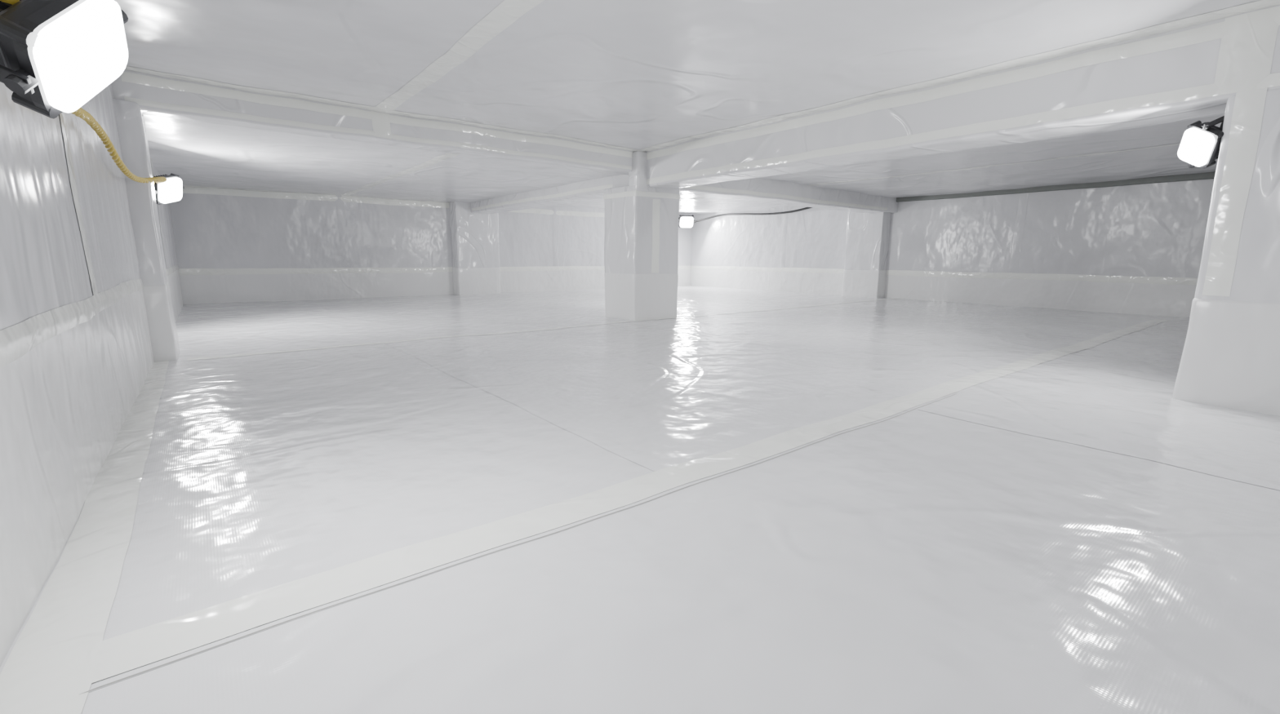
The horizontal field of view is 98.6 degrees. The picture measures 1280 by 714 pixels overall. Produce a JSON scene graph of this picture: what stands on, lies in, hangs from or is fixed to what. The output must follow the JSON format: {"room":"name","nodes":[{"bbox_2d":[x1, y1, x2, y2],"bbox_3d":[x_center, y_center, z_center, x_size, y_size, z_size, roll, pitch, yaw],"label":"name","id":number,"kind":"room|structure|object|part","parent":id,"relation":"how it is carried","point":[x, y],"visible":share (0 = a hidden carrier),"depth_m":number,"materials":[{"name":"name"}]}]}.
{"room":"crawl space","nodes":[
{"label":"crawl space","id":0,"kind":"room"},
{"bbox_2d":[0,81,183,664],"bbox_3d":[-2.167,-0.641,2.239,0.027,1.687,10.751,-8,13,-37],"label":"wall","id":1,"kind":"structure","parent":0,"point":[77,353],"depth_m":1.35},
{"bbox_2d":[0,0,128,118],"bbox_3d":[-0.929,-0.488,0.804,0.153,0.236,0.372,2,10,7],"label":"work light","id":2,"kind":"object","parent":1,"relation":"attached to","point":[56,55],"visible":1,"depth_m":0.84,"materials":[{"name":"black"}]},
{"bbox_3d":[-0.901,-0.517,0.708,0.040,0.051,0.210,-1,10,-6],"label":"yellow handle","id":3,"kind":"part","parent":2,"relation":"part of","materials":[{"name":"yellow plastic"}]},
{"bbox_2d":[71,107,166,183],"bbox_3d":[-2.219,-0.867,2.408,0.115,0.191,3.687,-7,13,-36],"label":"extension cord","id":4,"kind":"object","parent":1,"relation":"attached to","point":[83,114],"visible":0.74,"depth_m":2.20,"materials":[{"name":"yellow plastic"}]},
{"bbox_2d":[154,173,184,204],"bbox_3d":[-3.647,-1.272,4.117,0.225,0.250,0.520,-2,11,-13],"label":"work light","id":5,"kind":"object","parent":1,"relation":"attached to","point":[169,191],"visible":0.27,"depth_m":4.22,"materials":[{"name":"black"}]},
{"bbox_2d":[114,99,179,361],"bbox_3d":[-2.835,-0.681,3.162,0.144,1.413,0.424,-8,13,-38],"label":"pillar","id":6,"kind":"structure","parent":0,"point":[132,123],"depth_m":3.02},
{"bbox_2d":[168,186,692,305],"bbox_3d":[-2.264,-1.807,8.909,8.558,1.590,0.026,-8,13,-38],"label":"wall","id":7,"kind":"structure","parent":0,"point":[233,246],"depth_m":7.58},
{"bbox_2d":[448,201,501,295],"bbox_3d":[-2.558,-1.674,8.553,0.686,1.424,0.291,-8,13,-38],"label":"pillar","id":8,"kind":"structure","parent":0,"point":[473,236],"depth_m":8.42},
{"bbox_2d":[470,174,629,213],"bbox_3d":[-1.186,-1.995,6.849,0.364,0.209,4.072,-8,13,-38],"label":"ceiling beam","id":9,"kind":"structure","parent":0,"point":[595,189],"depth_m":6.47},
{"bbox_2d":[0,285,1279,713],"bbox_3d":[1.067,-0.282,4.916,8.768,0.026,10.946,-8,13,-38],"label":"floor","id":10,"kind":"structure","parent":0,"point":[741,501],"depth_m":1.27,"materials":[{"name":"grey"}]},
{"bbox_2d":[604,151,679,319],"bbox_3d":[0.018,-1.153,5.442,0.559,1.560,0.530,-8,13,-38],"label":"support column","id":11,"kind":"structure","parent":10,"relation":"on","point":[642,221],"depth_m":5.26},
{"bbox_2d":[113,71,631,174],"bbox_3d":[-1.427,-1.646,4.058,3.632,0.255,0.192,-8,13,-38],"label":"ceiling beam","id":12,"kind":"structure","parent":11,"relation":"on","point":[157,95],"depth_m":3.58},
{"bbox_2d":[678,206,813,227],"bbox_3d":[1.903,-2.571,10.163,3.014,0.285,0.382,10,14,41],"label":"work light","id":13,"kind":"object","parent":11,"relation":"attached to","point":[685,221],"visible":0.92,"depth_m":10.88,"materials":[{"name":"black"}]},
{"bbox_3d":[2.020,-2.598,10.086,0.199,0.202,2.769,-9,14,-42],"label":"black extension cord","id":14,"kind":"part","parent":13,"relation":"part of","materials":[{"name":"black rubber"}]},
{"bbox_2d":[1175,88,1279,414],"bbox_3d":[2.718,-0.414,2.260,0.508,1.284,0.568,-8,13,-38],"label":"support column","id":15,"kind":"structure","parent":10,"relation":"on","point":[1231,355],"depth_m":2.23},
{"bbox_2d":[644,7,1279,190],"bbox_3d":[2.092,-1.323,2.771,0.366,0.384,6.564,-8,13,-38],"label":"ceiling beam","id":16,"kind":"structure","parent":15,"relation":"on","point":[1190,73],"depth_m":2.78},
{"bbox_2d":[1177,115,1227,168],"bbox_3d":[2.376,-0.902,2.325,0.132,0.205,0.201,7,12,33],"label":"work light","id":17,"kind":"object","parent":15,"relation":"attached to","point":[1199,144],"visible":0.86,"depth_m":2.30,"materials":[{"name":"black"}]},
{"bbox_2d":[114,0,1279,214],"bbox_3d":[1.094,-1.722,4.670,8.717,0.197,10.945,-8,13,-38],"label":"ceiling","id":18,"kind":"structure","parent":0,"point":[643,76],"depth_m":2.85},
{"bbox_2d":[677,177,898,213],"bbox_3d":[1.916,-2.022,6.803,4.576,0.271,0.340,-8,13,-38],"label":"ceiling beam","id":19,"kind":"structure","parent":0,"point":[755,189],"depth_m":6.59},
{"bbox_2d":[842,211,891,298],"bbox_3d":[3.467,-1.632,8.414,0.270,1.482,0.597,-8,13,-38],"label":"pillar","id":20,"kind":"structure","parent":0,"point":[868,234],"depth_m":8.30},
{"bbox_2d":[691,178,1213,317],"bbox_3d":[4.416,-1.543,7.389,0.030,1.687,10.739,-8,13,-38],"label":"wall","id":21,"kind":"structure","parent":0,"point":[1132,249],"depth_m":7.05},
{"bbox_2d":[896,172,1213,202],"bbox_3d":[5.720,-1.839,5.606,0.071,0.071,6.454,-8,13,-38],"label":"trim","id":22,"kind":"structure","parent":21,"relation":"attached to","point":[1209,175],"depth_m":6.41,"materials":[{"name":"grey metal"}]}
]}

